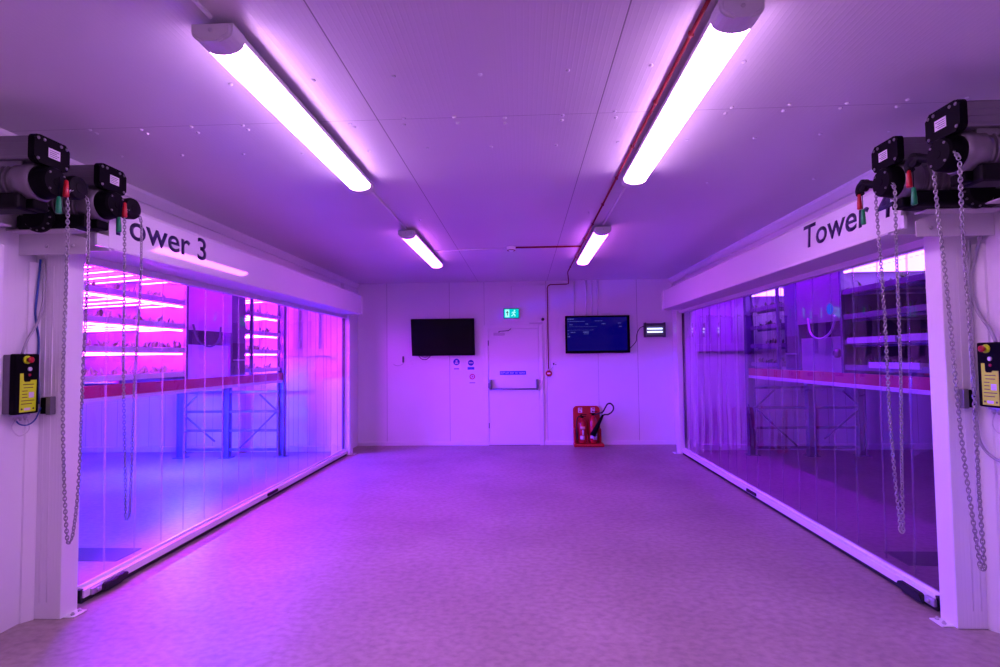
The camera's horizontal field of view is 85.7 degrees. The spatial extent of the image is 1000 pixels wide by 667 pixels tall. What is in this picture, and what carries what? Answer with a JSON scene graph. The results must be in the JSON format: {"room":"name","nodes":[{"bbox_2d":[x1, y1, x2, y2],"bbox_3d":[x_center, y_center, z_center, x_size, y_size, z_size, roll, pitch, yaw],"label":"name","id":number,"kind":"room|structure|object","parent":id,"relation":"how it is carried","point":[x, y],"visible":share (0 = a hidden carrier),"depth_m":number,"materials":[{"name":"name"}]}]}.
{"room":"vertical farm corridor","nodes":[
{"label":"vertical farm corridor","id":0,"kind":"room"},
{"bbox_2d":[0,196,341,632],"bbox_3d":[-3.010,0.216,1.600,0.100,2.889,16.143,-1,-2,3],"label":"wall","id":1,"kind":"structure","parent":0,"point":[15,271],"depth_m":3.20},
{"bbox_2d":[0,222,11,226],"bbox_3d":[-2.842,-0.556,2.906,0.140,0.128,0.300,-1,-2,3],"label":"bracket","id":2,"kind":"object","parent":1,"relation":"attached to","point":[1,223],"visible":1,"depth_m":3.03,"materials":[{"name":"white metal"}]},
{"bbox_2d":[0,133,87,214],"bbox_3d":[-2.587,-0.805,2.858,0.574,0.407,0.347,-1,-2,3],"label":"operator","id":3,"kind":"object","parent":2,"relation":"on","point":[31,165],"visible":0.98,"depth_m":2.75,"materials":[{"name":"metal"}]},
{"bbox_2d":[55,177,68,213],"bbox_3d":[-2.291,-0.719,2.820,0.028,0.195,0.064,-1,-2,12],"label":"pull cord","id":4,"kind":"object","parent":3,"relation":"hanging from","point":[58,209],"visible":1,"depth_m":2.80,"materials":[{"name":"multicoloured plastic"}]},
{"bbox_2d":[60,189,89,544],"bbox_3d":[-2.304,0.162,2.914,0.030,1.923,0.160,-1,-2,4],"label":"chain","id":5,"kind":"object","parent":3,"relation":"hanging from","point":[87,276],"visible":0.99,"depth_m":2.88,"materials":[{"name":"silver metal"}]},
{"bbox_2d":[2,354,38,421],"bbox_3d":[-2.827,0.319,3.196,0.122,0.395,0.155,-1,-2,3],"label":"control box","id":6,"kind":"object","parent":1,"relation":"attached to","point":[20,386],"visible":1,"depth_m":3.15,"materials":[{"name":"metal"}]},
{"bbox_2d":[11,419,29,436],"bbox_3d":[-2.845,0.560,3.196,0.011,0.100,0.100,-1,-3,16],"label":"loop","id":7,"kind":"object","parent":6,"relation":"hanging from","point":[27,419],"visible":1,"depth_m":3.19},
{"bbox_2d":[21,384,33,409],"bbox_3d":[-2.801,0.376,3.195,0.001,0.152,0.087,-1,-2,3],"label":"print","id":8,"kind":"object","parent":6,"relation":"attached to","point":[27,390],"depth_m":3.19,"materials":[{"name":"yellow"}]},
{"bbox_2d":[16,407,40,425],"bbox_3d":[-2.826,0.500,3.222,0.029,0.106,0.129,-2,-3,24],"label":"cable loop","id":9,"kind":"object","parent":6,"relation":"hanging from","point":[17,422],"visible":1,"depth_m":3.25,"materials":[{"name":"blue"}]},
{"bbox_2d":[21,259,45,353],"bbox_3d":[-2.835,-0.168,3.273,0.024,0.587,0.120,-2,-3,19],"label":"cable","id":10,"kind":"object","parent":6,"relation":"attached to","point":[43,260],"visible":0.99,"depth_m":3.31,"materials":[{"name":"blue plastic"}]},
{"bbox_2d":[34,259,41,403],"bbox_3d":[-2.840,-0.014,3.309,0.038,0.891,0.018,1,-3,-31],"label":"cable","id":11,"kind":"object","parent":6,"relation":"attached to","point":[40,260],"visible":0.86,"depth_m":3.31,"materials":[{"name":"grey plastic"}]},
{"bbox_2d":[18,262,41,623],"bbox_3d":[-2.857,0.646,3.280,0.045,2.170,0.052,-1,-2,3],"label":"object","id":12,"kind":"structure","parent":1,"relation":"attached to","point":[30,439],"depth_m":3.27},
{"bbox_2d":[6,228,86,254],"bbox_3d":[-2.689,-0.543,3.196,0.420,0.134,0.095,-1,-2,3],"label":"bracket","id":13,"kind":"object","parent":1,"relation":"attached to","point":[51,242],"visible":0.84,"depth_m":3.23,"materials":[{"name":"white metal"}]},
{"bbox_2d":[6,228,86,233],"bbox_3d":[-2.690,-0.606,3.199,0.420,0.008,0.095,-1,-2,3],"label":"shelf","id":14,"kind":"object","parent":13,"relation":"attached to","point":[72,230],"depth_m":3.19,"materials":[{"name":"white metal"}]},
{"bbox_2d":[16,163,140,232],"bbox_3d":[-2.568,-0.787,3.274,0.574,0.407,0.347,-1,-2,3],"label":"operator","id":15,"kind":"object","parent":1,"relation":"attached to","point":[106,184],"visible":0.62,"depth_m":3.15,"materials":[{"name":"metal"}]},
{"bbox_2d":[116,200,126,232],"bbox_3d":[-2.272,-0.702,3.236,0.028,0.195,0.064,-1,-2,12],"label":"pull cord","id":16,"kind":"object","parent":15,"relation":"hanging from","point":[124,208],"visible":1,"depth_m":3.22,"materials":[{"name":"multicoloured plastic"}]},
{"bbox_2d":[122,209,142,520],"bbox_3d":[-2.285,0.177,3.330,0.029,1.927,0.164,-1,-2,4],"label":"chain","id":17,"kind":"object","parent":15,"relation":"hanging from","point":[124,219],"visible":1,"depth_m":3.30,"materials":[{"name":"silver metal"}]},
{"bbox_2d":[78,548,141,560],"bbox_3d":[-5.431,1.808,4.435,4.910,0.004,0.280,-1,-2,3],"label":"trim","id":18,"kind":"structure","parent":1,"relation":"attached to","point":[84,554],"depth_m":4.35,"materials":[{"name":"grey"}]},
{"bbox_2d":[0,128,358,287],"bbox_3d":[-2.938,-1.190,1.656,0.075,0.075,16.143,-1,-2,3],"label":"trim","id":19,"kind":"structure","parent":1,"relation":"attached to","point":[142,196],"depth_m":5.18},
{"bbox_2d":[34,213,361,618],"bbox_3d":[-2.517,0.562,6.043,0.483,2.564,5.675,-1,-2,3],"label":"roller door","id":20,"kind":"structure","parent":1,"relation":"in","point":[172,253],"depth_m":3.66,"materials":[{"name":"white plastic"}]},
{"bbox_2d":[40,396,55,414],"bbox_3d":[-2.764,0.440,3.291,0.070,0.110,0.039,-1,-2,3],"label":"photocell","id":21,"kind":"object","parent":20,"relation":"attached to","point":[47,404],"visible":1,"depth_m":3.28,"materials":[{"name":"black plastic"}]},
{"bbox_2d":[90,571,128,594],"bbox_3d":[-2.657,1.704,3.674,0.038,0.065,0.310,-1,-2,3],"label":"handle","id":22,"kind":"object","parent":20,"relation":"attached to","point":[108,582],"depth_m":3.65,"materials":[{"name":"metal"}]},
{"bbox_2d":[341,283,357,447],"bbox_3d":[-2.588,0.583,9.270,0.055,2.799,0.763,-1,-2,3],"label":"trim","id":23,"kind":"structure","parent":1,"relation":"attached to","point":[344,286],"depth_m":9.48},
{"bbox_2d":[81,303,330,446],"bbox_3d":[-5.208,0.163,9.293,4.970,3.700,0.100,-1,-2,3],"label":"wall","id":24,"kind":"structure","parent":0,"point":[155,416],"depth_m":9.17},
{"bbox_2d":[81,446,330,452],"bbox_3d":[-5.201,1.962,9.132,4.950,0.090,0.070,-1,-2,3],"label":"baseboard","id":25,"kind":"structure","parent":24,"relation":"attached to","point":[149,448],"depth_m":9.12,"materials":[{"name":"white plastic"}]},
{"bbox_2d":[255,303,330,356],"bbox_3d":[-3.479,-0.314,9.151,1.370,1.400,0.070,-1,-2,3],"label":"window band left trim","id":26,"kind":"structure","parent":24,"relation":"in","point":[296,351],"depth_m":9.11,"materials":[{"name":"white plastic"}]},
{"bbox_2d":[0,0,999,283],"bbox_3d":[-0.152,-1.298,1.589,5.850,0.089,16.250,-1,-2,3],"label":"ceiling","id":27,"kind":"structure","parent":0,"point":[478,124],"depth_m":2.91,"materials":[{"name":"paint"}]},
{"bbox_2d":[192,0,211,18],"bbox_3d":[-1.150,-1.251,1.306,0.018,0.018,1.540,-1,-2,3],"label":"conduit","id":28,"kind":"object","parent":27,"relation":"attached to","point":[197,3],"visible":1,"depth_m":2.02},
{"bbox_2d":[191,23,373,194],"bbox_3d":[-1.071,-1.136,3.066,0.164,0.106,1.998,-1,-2,3],"label":"ceiling lamp","id":29,"kind":"object","parent":27,"relation":"attached to","point":[225,42],"visible":1,"depth_m":2.54,"materials":[{"name":"grey plastic"},{"name":"glowing white plastic diffuser"}]},
{"bbox_2d":[372,192,405,228],"bbox_3d":[-0.995,-1.105,4.780,0.018,0.018,1.440,-1,-2,3],"label":"conduit","id":30,"kind":"object","parent":27,"relation":"attached to","point":[373,193],"visible":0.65,"depth_m":4.77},
{"bbox_2d":[398,230,443,269],"bbox_3d":[-0.916,-0.991,6.520,0.164,0.106,2.058,-1,-2,3],"label":"ceiling lamp","id":31,"kind":"object","parent":27,"relation":"attached to","point":[410,237],"visible":1,"depth_m":6.12,"materials":[{"name":"grey plastic"}]},
{"bbox_2d":[402,236,441,267],"bbox_3d":[-0.916,-0.967,6.519,0.148,0.046,1.870,-1,-2,3],"label":"diffuser","id":32,"kind":"object","parent":31,"relation":"attached to","point":[415,242],"depth_m":6.33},
{"bbox_2d":[433,248,505,251],"bbox_3d":[-0.376,-1.033,6.643,0.916,0.014,0.014,-1,-2,9],"label":"conduit","id":33,"kind":"object","parent":27,"relation":"attached to","point":[485,248],"visible":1,"depth_m":6.64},
{"bbox_2d":[576,226,610,265],"bbox_3d":[1.086,-1.018,6.426,0.164,0.106,2.008,-1,-2,3],"label":"ceiling lamp","id":34,"kind":"object","parent":27,"relation":"attached to","point":[599,234],"visible":1,"depth_m":6.04,"materials":[{"name":"grey plastic"}]},
{"bbox_2d":[515,0,710,368],"bbox_3d":[0.527,-0.382,4.019,0.908,1.569,11.038,-1,-2,3],"label":"pipe","id":35,"kind":"object","parent":27,"relation":"attached to","point":[690,32],"visible":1,"depth_m":3.12,"materials":[{"name":"red"}]},
{"bbox_2d":[602,187,625,224],"bbox_3d":[1.009,-1.131,4.706,0.018,0.018,1.450,-1,-2,3],"label":"conduit","id":36,"kind":"object","parent":27,"relation":"attached to","point":[624,188],"visible":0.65,"depth_m":4.72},
{"bbox_2d":[621,0,764,188],"bbox_3d":[0.932,-1.163,2.973,0.164,0.106,2.028,-1,-2,3],"label":"ceiling lamp","id":37,"kind":"object","parent":27,"relation":"attached to","point":[730,21],"visible":1,"depth_m":2.42,"materials":[{"name":"grey plastic"},{"name":"glowing white translucent plastic diffuser"}]},
{"bbox_2d":[0,445,999,666],"bbox_3d":[-0.113,1.673,1.463,16.000,0.100,16.250,-1,-2,3],"label":"floor","id":38,"kind":"structure","parent":0,"point":[438,555],"depth_m":4.06,"materials":[{"name":"concrete"}]},
{"bbox_2d":[0,244,3,376],"bbox_3d":[-2.801,0.610,2.815,0.200,2.200,0.180,-1,-2,3],"label":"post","id":39,"kind":"object","parent":38,"relation":"on","point":[1,245],"visible":1,"depth_m":2.92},
{"bbox_2d":[82,265,288,458],"bbox_3d":[-4.447,0.195,5.561,1.760,3.300,6.480,-1,-2,3],"label":"tower","id":40,"kind":"object","parent":38,"relation":"on","point":[225,358],"visible":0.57,"depth_m":6.32,"materials":[{"name":"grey metal"}]},
{"bbox_2d":[82,366,103,375],"label":"leafy plants","id":41,"kind":"object","parent":40,"relation":"on","point":[87,372],"depth_m":5.08,"materials":[{"name":"green plant"}]},
{"bbox_2d":[86,338,136,346],"label":"leafy plants","id":42,"kind":"object","parent":40,"relation":"on","point":[89,342],"depth_m":5.35,"materials":[{"name":"green plant"}]},
{"bbox_2d":[109,284,137,292],"label":"leafy plants","id":43,"kind":"object","parent":40,"relation":"on","point":[115,286],"depth_m":5.28,"materials":[{"name":"green plant"}]},
{"bbox_2d":[85,309,173,322],"label":"leafy plants","id":44,"kind":"object","parent":40,"relation":"on","point":[100,312],"depth_m":5.47,"materials":[{"name":"green plant"}]},
{"bbox_2d":[84,265,178,284],"bbox_3d":[-4.466,-0.678,4.426,1.504,0.080,3.780,-1,-2,3],"label":"tray","id":45,"kind":"object","parent":40,"relation":"on","point":[101,276],"depth_m":5.93,"materials":[{"name":"pink plastic"}]},
{"bbox_2d":[82,372,184,382],"bbox_3d":[-4.454,0.399,4.380,1.504,0.056,3.780,-1,-2,3],"label":"tray","id":46,"kind":"object","parent":40,"relation":"on","point":[165,375],"depth_m":5.56,"materials":[{"name":"pink plastic"}]},
{"bbox_2d":[83,315,184,331],"bbox_3d":[-4.460,-0.134,4.403,1.504,0.080,3.780,-1,-2,3],"label":"tray","id":47,"kind":"object","parent":40,"relation":"on","point":[94,323],"depth_m":5.64,"materials":[{"name":"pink plastic"}]},
{"bbox_2d":[83,345,184,355],"bbox_3d":[-4.457,0.138,4.391,1.504,0.080,3.780,-1,-2,3],"label":"tray","id":48,"kind":"object","parent":40,"relation":"on","point":[90,350],"depth_m":5.54,"materials":[{"name":"pink plastic"}]},
{"bbox_2d":[84,284,185,307],"bbox_3d":[-4.463,-0.406,4.415,1.504,0.080,3.780,-1,-2,3],"label":"tray","id":49,"kind":"object","parent":40,"relation":"on","point":[99,297],"depth_m":5.68,"materials":[{"name":"pink plastic"}]},
{"bbox_2d":[108,365,173,374],"label":"leafy plants","id":50,"kind":"object","parent":40,"relation":"on","point":[144,370],"depth_m":5.82,"materials":[{"name":"green plant"}]},
{"bbox_2d":[147,289,164,296],"label":"leafy plants","id":51,"kind":"object","parent":40,"relation":"on","point":[149,292],"depth_m":5.82,"materials":[{"name":"green plant"}]},
{"bbox_2d":[142,340,180,347],"label":"leafy plants","id":52,"kind":"object","parent":40,"relation":"on","point":[146,344],"depth_m":6.00,"materials":[{"name":"green plant"}]},
{"bbox_2d":[245,363,270,368],"label":"leafy plants","id":53,"kind":"object","parent":40,"relation":"on","point":[246,366],"depth_m":8.30,"materials":[{"name":"green plant"}]},
{"bbox_2d":[246,298,271,303],"bbox_3d":[-4.297,-0.519,8.219,1.504,0.080,0.940,-1,-2,3],"label":"tray","id":54,"kind":"object","parent":40,"relation":"on","point":[247,300],"depth_m":8.36,"materials":[{"name":"pink plastic"}]},
{"bbox_2d":[245,345,272,349],"label":"leafy plants","id":55,"kind":"object","parent":40,"relation":"on","point":[255,347],"depth_m":8.29,"materials":[{"name":"green plant"}]},
{"bbox_2d":[245,330,279,337],"bbox_3d":[-4.290,0.025,8.196,1.504,0.080,0.940,-1,-2,3],"label":"tray","id":56,"kind":"object","parent":40,"relation":"on","point":[248,333],"depth_m":8.11,"materials":[{"name":"pink plastic"}]},
{"bbox_2d":[245,349,279,354],"bbox_3d":[-4.287,0.298,8.184,1.504,0.080,0.940,-1,-2,3],"label":"tray","id":57,"kind":"object","parent":40,"relation":"on","point":[247,352],"depth_m":8.05,"materials":[{"name":"white plastic"}]},
{"bbox_2d":[245,367,279,372],"bbox_3d":[-4.284,0.558,8.173,1.504,0.056,0.940,-1,-2,3],"label":"tray","id":58,"kind":"object","parent":40,"relation":"on","point":[251,369],"depth_m":8.02,"materials":[{"name":"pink plastic"}]},
{"bbox_2d":[245,311,280,320],"bbox_3d":[-4.293,-0.247,8.207,1.504,0.080,0.940,-1,-2,3],"label":"tray","id":59,"kind":"object","parent":40,"relation":"on","point":[249,315],"depth_m":8.09,"materials":[{"name":"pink plastic"}]},
{"bbox_2d":[573,406,604,446],"bbox_3d":[1.520,1.597,9.273,0.515,0.680,0.235,-1,-2,3],"label":"stand","id":60,"kind":"object","parent":38,"relation":"on","point":[577,410],"visible":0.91,"depth_m":9.36,"materials":[{"name":"red plastic"}]},
{"bbox_2d":[576,414,586,443],"bbox_3d":[1.397,1.637,9.264,0.190,0.489,0.145,-1,-2,3],"label":"fire extinguisher","id":61,"kind":"object","parent":60,"relation":"on","point":[582,426],"visible":1,"depth_m":9.21,"materials":[{"name":"red metal"}]},
{"bbox_2d":[573,442,604,446],"bbox_3d":[1.523,1.909,9.260,0.515,0.055,0.235,-1,-2,3],"label":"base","id":62,"kind":"object","parent":60,"relation":"attached to","point":[599,444],"depth_m":9.15,"materials":[{"name":"red plastic"}]},
{"bbox_2d":[589,403,613,443],"bbox_3d":[1.737,1.527,9.203,0.421,0.696,0.240,-1,-2,3],"label":"fire extinguisher","id":63,"kind":"object","parent":60,"relation":"on","point":[594,425],"visible":1,"depth_m":9.18,"materials":[{"name":"red metal"}]},
{"bbox_2d":[743,249,930,456],"bbox_3d":[4.514,0.076,5.165,1.760,3.300,6.480,-1,-2,3],"label":"tower","id":64,"kind":"object","parent":38,"relation":"on","point":[833,356],"visible":0.57,"depth_m":6.13,"materials":[{"name":"grey metal"}]},
{"bbox_2d":[749,303,783,313],"bbox_3d":[4.583,-0.365,7.815,1.504,0.080,0.940,-1,-2,3],"label":"tray","id":65,"kind":"object","parent":64,"relation":"on","point":[775,307],"depth_m":7.80,"materials":[{"name":"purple plastic"}]},
{"bbox_2d":[751,343,784,349],"bbox_3d":[4.589,0.180,7.792,1.504,0.080,0.940,-1,-2,3],"label":"tray","id":66,"kind":"object","parent":64,"relation":"on","point":[778,346],"depth_m":7.72,"materials":[{"name":"purple plastic"}]},
{"bbox_2d":[752,287,783,296],"bbox_3d":[4.580,-0.635,7.827,1.504,0.084,0.940,-1,-2,3],"label":"light","id":67,"kind":"object","parent":64,"relation":"on","point":[772,292],"depth_m":7.89,"materials":[{"name":"white plastic"}]},
{"bbox_2d":[751,362,785,366],"bbox_3d":[4.592,0.440,7.781,1.504,0.056,0.940,-1,-2,3],"label":"tray","id":68,"kind":"object","parent":64,"relation":"on","point":[777,364],"depth_m":7.70,"materials":[{"name":"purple plastic"}]},
{"bbox_2d":[758,357,785,362],"label":"leafy plants","id":69,"kind":"object","parent":64,"relation":"on","point":[782,358],"depth_m":8.12,"materials":[{"name":"green plant"}]},
{"bbox_2d":[750,322,823,331],"bbox_3d":[4.586,-0.092,7.804,1.504,0.080,0.940,-1,-2,3],"label":"tray","id":70,"kind":"object","parent":64,"relation":"on","point":[777,327],"depth_m":7.75,"materials":[{"name":"plastic"}]},
{"bbox_2d":[864,304,882,311],"label":"leafy plants","id":71,"kind":"object","parent":64,"relation":"on","point":[870,308],"depth_m":5.54,"materials":[{"name":"green plant"}]},
{"bbox_2d":[842,273,925,296],"bbox_3d":[4.413,-0.524,4.022,1.504,0.080,3.780,-1,-2,3],"label":"tray","id":72,"kind":"object","parent":64,"relation":"on","point":[914,285],"depth_m":5.49,"materials":[{"name":"purple plastic"}]},
{"bbox_2d":[844,249,924,272],"bbox_3d":[4.410,-0.794,4.034,1.504,0.084,3.780,-1,-2,3],"label":"light","id":73,"kind":"object","parent":64,"relation":"on","point":[912,262],"depth_m":5.46,"materials":[{"name":"white plastic"}]},
{"bbox_2d":[843,304,926,321],"bbox_3d":[4.416,-0.252,4.011,1.504,0.080,3.780,-1,-2,3],"label":"tray","id":74,"kind":"object","parent":64,"relation":"on","point":[917,313],"depth_m":5.43,"materials":[{"name":"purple plastic"}]},
{"bbox_2d":[844,333,927,346],"bbox_3d":[4.411,0.009,4.000,1.520,0.102,3.780,-1,-2,3],"label":"tray","id":75,"kind":"object","parent":64,"relation":"on","point":[916,339],"depth_m":5.29,"materials":[{"name":"purple plastic"}]},
{"bbox_2d":[845,362,929,373],"bbox_3d":[4.414,0.263,3.989,1.520,0.091,3.780,-1,-2,3],"label":"tray","id":76,"kind":"object","parent":64,"relation":"on","point":[850,367],"depth_m":5.22,"materials":[{"name":"purple plastic"}]},
{"bbox_2d":[867,357,920,364],"label":"leafy plants","id":77,"kind":"object","parent":64,"relation":"on","point":[874,360],"depth_m":5.31,"materials":[{"name":"green plant"}]},
{"bbox_2d":[872,327,927,335],"label":"leafy plants","id":78,"kind":"object","parent":64,"relation":"on","point":[925,331],"depth_m":5.06,"materials":[{"name":"green plant"}]},
{"bbox_2d":[356,279,674,444],"bbox_3d":[0.225,0.519,9.579,5.850,2.889,0.100,-1,-2,3],"label":"wall","id":79,"kind":"structure","parent":0,"point":[426,400],"depth_m":9.54,"materials":[{"name":"paint"}]},
{"bbox_2d":[411,318,474,355],"bbox_3d":[-1.000,0.066,9.495,1.113,0.646,0.215,-1,-2,3],"label":"wall screen","id":80,"kind":"object","parent":79,"relation":"attached to","point":[454,336],"visible":1,"depth_m":9.44,"materials":[{"name":"black plastic"}]},
{"bbox_2d":[452,358,460,369],"bbox_3d":[-0.772,0.544,9.571,0.170,0.225,0.003,-1,-2,3],"label":"notice","id":81,"kind":"object","parent":79,"relation":"attached to","point":[456,362],"visible":1,"depth_m":9.57,"materials":[{"name":"blue"}]},
{"bbox_2d":[466,359,475,370],"bbox_3d":[-0.516,0.558,9.559,0.170,0.225,0.003,-1,-2,3],"label":"notice","id":82,"kind":"object","parent":79,"relation":"attached to","point":[470,363],"visible":1,"depth_m":9.56,"materials":[{"name":"blue"}]},
{"bbox_2d":[468,372,476,384],"bbox_3d":[-0.490,0.803,9.547,0.170,0.225,0.004,-1,-2,3],"label":"notice","id":83,"kind":"object","parent":79,"relation":"attached to","point":[472,376],"visible":1,"depth_m":9.55,"materials":[{"name":"red"}]},
{"bbox_2d":[503,308,518,318],"bbox_3d":[0.202,-0.348,9.534,0.276,0.196,0.064,-1,-2,3],"label":"exit sign","id":84,"kind":"object","parent":79,"relation":"attached to","point":[509,313],"visible":1,"depth_m":9.51,"materials":[{"name":"green"}]},
{"bbox_2d":[484,325,543,444],"bbox_3d":[0.244,0.903,9.460,1.034,2.110,0.103,-1,-2,3],"label":"door","id":85,"kind":"structure","parent":79,"relation":"in","point":[512,417],"depth_m":9.49,"materials":[{"name":"white paint"}]},
{"bbox_2d":[500,371,525,374],"bbox_3d":[0.229,0.695,9.497,0.460,0.064,0.005,-1,-2,3],"label":"sign","id":86,"kind":"object","parent":85,"relation":"attached to","point":[501,372],"visible":1,"depth_m":9.49,"materials":[{"name":"blue"}]},
{"bbox_2d":[358,440,675,445],"bbox_3d":[0.256,1.924,9.459,5.575,0.070,0.020,-1,-2,3],"label":"baseboard","id":87,"kind":"structure","parent":79,"relation":"attached to","point":[622,442],"depth_m":9.48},
{"bbox_2d":[565,315,629,352],"bbox_3d":[1.703,0.015,9.433,1.116,0.655,0.102,-1,-2,3],"label":"wall screen","id":88,"kind":"object","parent":79,"relation":"attached to","point":[601,333],"visible":1,"depth_m":9.38,"materials":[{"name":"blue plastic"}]},
{"bbox_2d":[643,322,665,336],"bbox_3d":[2.696,-0.063,9.393,0.362,0.256,0.100,-1,-2,3],"label":"insect killer","id":89,"kind":"object","parent":79,"relation":"attached to","point":[650,329],"visible":1,"depth_m":9.37,"materials":[{"name":"metal"}]},
{"bbox_2d":[646,326,662,334],"bbox_3d":[2.698,-0.062,9.418,0.320,0.230,0.050,-1,-2,3],"label":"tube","id":90,"kind":"object","parent":89,"relation":"on","point":[650,330],"depth_m":9.39,"materials":[{"name":"glass"}]},
{"bbox_2d":[696,296,932,443],"bbox_3d":[5.605,0.019,8.815,4.980,3.700,0.100,-1,-2,3],"label":"wall","id":91,"kind":"structure","parent":0,"point":[917,415],"depth_m":8.77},
{"bbox_2d":[697,296,776,351],"bbox_3d":[3.853,-0.411,8.827,1.370,1.400,0.070,-1,-2,3],"label":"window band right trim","id":92,"kind":"structure","parent":91,"relation":"in","point":[712,346],"depth_m":8.79,"materials":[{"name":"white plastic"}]},
{"bbox_2d":[700,443,932,449],"bbox_3d":[5.632,1.819,8.653,4.960,0.090,0.070,-1,-2,3],"label":"baseboard","id":93,"kind":"structure","parent":91,"relation":"attached to","point":[877,446],"depth_m":8.63,"materials":[{"name":"white plastic"}]},
{"bbox_2d":[673,188,999,520],"bbox_3d":[2.734,0.140,1.346,0.100,2.889,16.143,-1,-2,3],"label":"wall","id":94,"kind":"structure","parent":0,"point":[992,242],"depth_m":3.08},
{"bbox_2d":[671,277,684,444],"bbox_3d":[3.018,0.508,9.022,0.020,2.799,0.763,-1,-2,3],"label":"trim","id":95,"kind":"structure","parent":94,"relation":"attached to","point":[682,279],"depth_m":9.34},
{"bbox_2d":[668,169,875,282],"bbox_3d":[2.631,-1.264,1.410,0.075,0.075,16.143,-1,-2,3],"label":"trim","id":96,"kind":"structure","parent":94,"relation":"attached to","point":[848,188],"depth_m":5.25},
{"bbox_2d":[662,191,987,628],"bbox_3d":[2.645,0.494,5.815,0.483,2.564,5.675,-1,-2,3],"label":"roller door","id":97,"kind":"structure","parent":94,"relation":"in","point":[836,240],"depth_m":3.34,"materials":[{"name":"white metal"}]},
{"bbox_2d":[687,311,730,462],"bbox_3d":[2.761,0.574,5.861,0.055,2.205,5.217,-1,-2,3],"label":"curtain","id":98,"kind":"object","parent":97,"relation":"hanging from","point":[693,454],"depth_m":7.59,"materials":[{"name":"clear plastic"}]},
{"bbox_2d":[897,580,936,606],"bbox_3d":[2.602,1.631,3.372,0.038,0.065,0.310,-1,-2,3],"label":"switch","id":99,"kind":"object","parent":97,"relation":"attached to","point":[918,593],"depth_m":3.35,"materials":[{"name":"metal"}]},
{"bbox_2d":[958,389,975,408],"bbox_3d":[2.647,0.368,3.051,0.070,0.110,0.039,-1,-2,3],"label":"photocell","id":100,"kind":"object","parent":97,"relation":"attached to","point":[965,399],"visible":0.79,"depth_m":3.04,"materials":[{"name":"black plastic"}]},
{"bbox_2d":[883,551,937,565],"bbox_3d":[5.442,1.664,3.954,4.920,0.004,0.280,-1,-2,3],"label":"trim","id":101,"kind":"structure","parent":94,"relation":"attached to","point":[909,558],"depth_m":4.07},
{"bbox_2d":[855,136,999,210],"bbox_3d":[2.397,-0.855,3.010,0.607,0.407,0.387,-1,-2,3],"label":"operator","id":102,"kind":"object","parent":94,"relation":"attached to","point":[889,157],"visible":0.67,"depth_m":2.88,"materials":[{"name":"metal"}]},
{"bbox_2d":[857,192,865,224],"bbox_3d":[2.125,-0.735,3.169,0.028,0.195,0.048,0,-3,-14],"label":"pull cord","id":103,"kind":"object","parent":102,"relation":"hanging from","point":[859,200],"visible":1,"depth_m":3.16,"materials":[{"name":"multicoloured plastic"}]},
{"bbox_2d":[874,182,904,533],"bbox_3d":[2.121,0.112,2.918,0.029,1.904,0.176,-1,-2,4],"label":"chain","id":104,"kind":"object","parent":102,"relation":"hanging from","point":[893,183],"visible":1,"depth_m":2.87,"materials":[{"name":"silver metal"}]},
{"bbox_2d":[915,207,999,236],"bbox_3d":[2.535,-0.612,2.966,0.420,0.134,0.095,-1,-2,3],"label":"bracket","id":105,"kind":"object","parent":94,"relation":"attached to","point":[978,222],"visible":0.84,"depth_m":3.00,"materials":[{"name":"white metal"}]},
{"bbox_2d":[915,207,999,214],"bbox_3d":[2.535,-0.675,2.968,0.420,0.008,0.095,-1,-2,3],"label":"shelf","id":106,"kind":"object","parent":105,"relation":"attached to","point":[947,211],"depth_m":2.97,"materials":[{"name":"white metal"}]},
{"bbox_2d":[967,241,999,461],"bbox_3d":[2.718,0.085,2.929,0.041,1.248,0.300,0,-2,-8],"label":"cable","id":107,"kind":"object","parent":94,"relation":"attached to","point":[985,450],"visible":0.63,"depth_m":3.07,"materials":[{"name":"grey plastic"}]},
{"bbox_2d":[971,243,999,632],"bbox_3d":[2.742,0.572,3.032,0.045,2.170,0.052,-1,-2,3],"label":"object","id":108,"kind":"structure","parent":94,"relation":"attached to","point":[990,503],"depth_m":3.02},
{"bbox_2d":[977,342,999,414],"bbox_3d":[2.695,0.245,2.937,0.122,0.395,0.155,-1,-2,3],"label":"control box","id":109,"kind":"object","parent":94,"relation":"attached to","point":[988,353],"visible":1,"depth_m":2.94,"materials":[{"name":"black"}]},
{"bbox_2d":[970,236,997,341],"bbox_3d":[2.714,-0.296,3.023,0.052,0.700,0.143,0,-2,-7],"label":"cable","id":110,"kind":"object","parent":109,"relation":"attached to","point":[979,239],"visible":0.85,"depth_m":3.06,"materials":[{"name":"grey plastic"}]},
{"bbox_2d":[984,375,997,403],"bbox_3d":[2.670,0.303,2.934,0.001,0.152,0.087,-1,-2,3],"label":"print","id":111,"kind":"object","parent":109,"relation":"attached to","point":[990,381],"depth_m":2.93,"materials":[{"name":"yellow"}]},
{"bbox_2d":[985,198,999,203],"bbox_3d":[2.632,-0.629,2.664,0.200,0.128,0.300,-1,-2,3],"label":"bracket","id":112,"kind":"object","parent":94,"relation":"attached to","point":[995,201],"visible":1,"depth_m":2.79,"materials":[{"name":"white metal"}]},
{"bbox_2d":[904,99,999,187],"bbox_3d":[2.379,-0.873,2.599,0.607,0.407,0.387,-1,-2,3],"label":"operator","id":113,"kind":"object","parent":112,"relation":"on","point":[971,129],"visible":0.99,"depth_m":2.48,"materials":[{"name":"metal"}]},
{"bbox_2d":[906,167,917,204],"bbox_3d":[2.107,-0.752,2.758,0.028,0.195,0.048,0,-3,-14],"label":"pull cord","id":114,"kind":"object","parent":113,"relation":"hanging from","point":[909,184],"visible":1,"depth_m":2.75,"materials":[{"name":"multicoloured plastic"}]},
{"bbox_2d":[932,151,986,570],"bbox_3d":[2.102,0.094,2.475,0.032,1.902,0.198,-1,-2,3],"label":"chain","id":115,"kind":"object","parent":113,"relation":"hanging from","point":[980,558],"visible":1,"depth_m":2.42,"materials":[{"name":"silver metal"}]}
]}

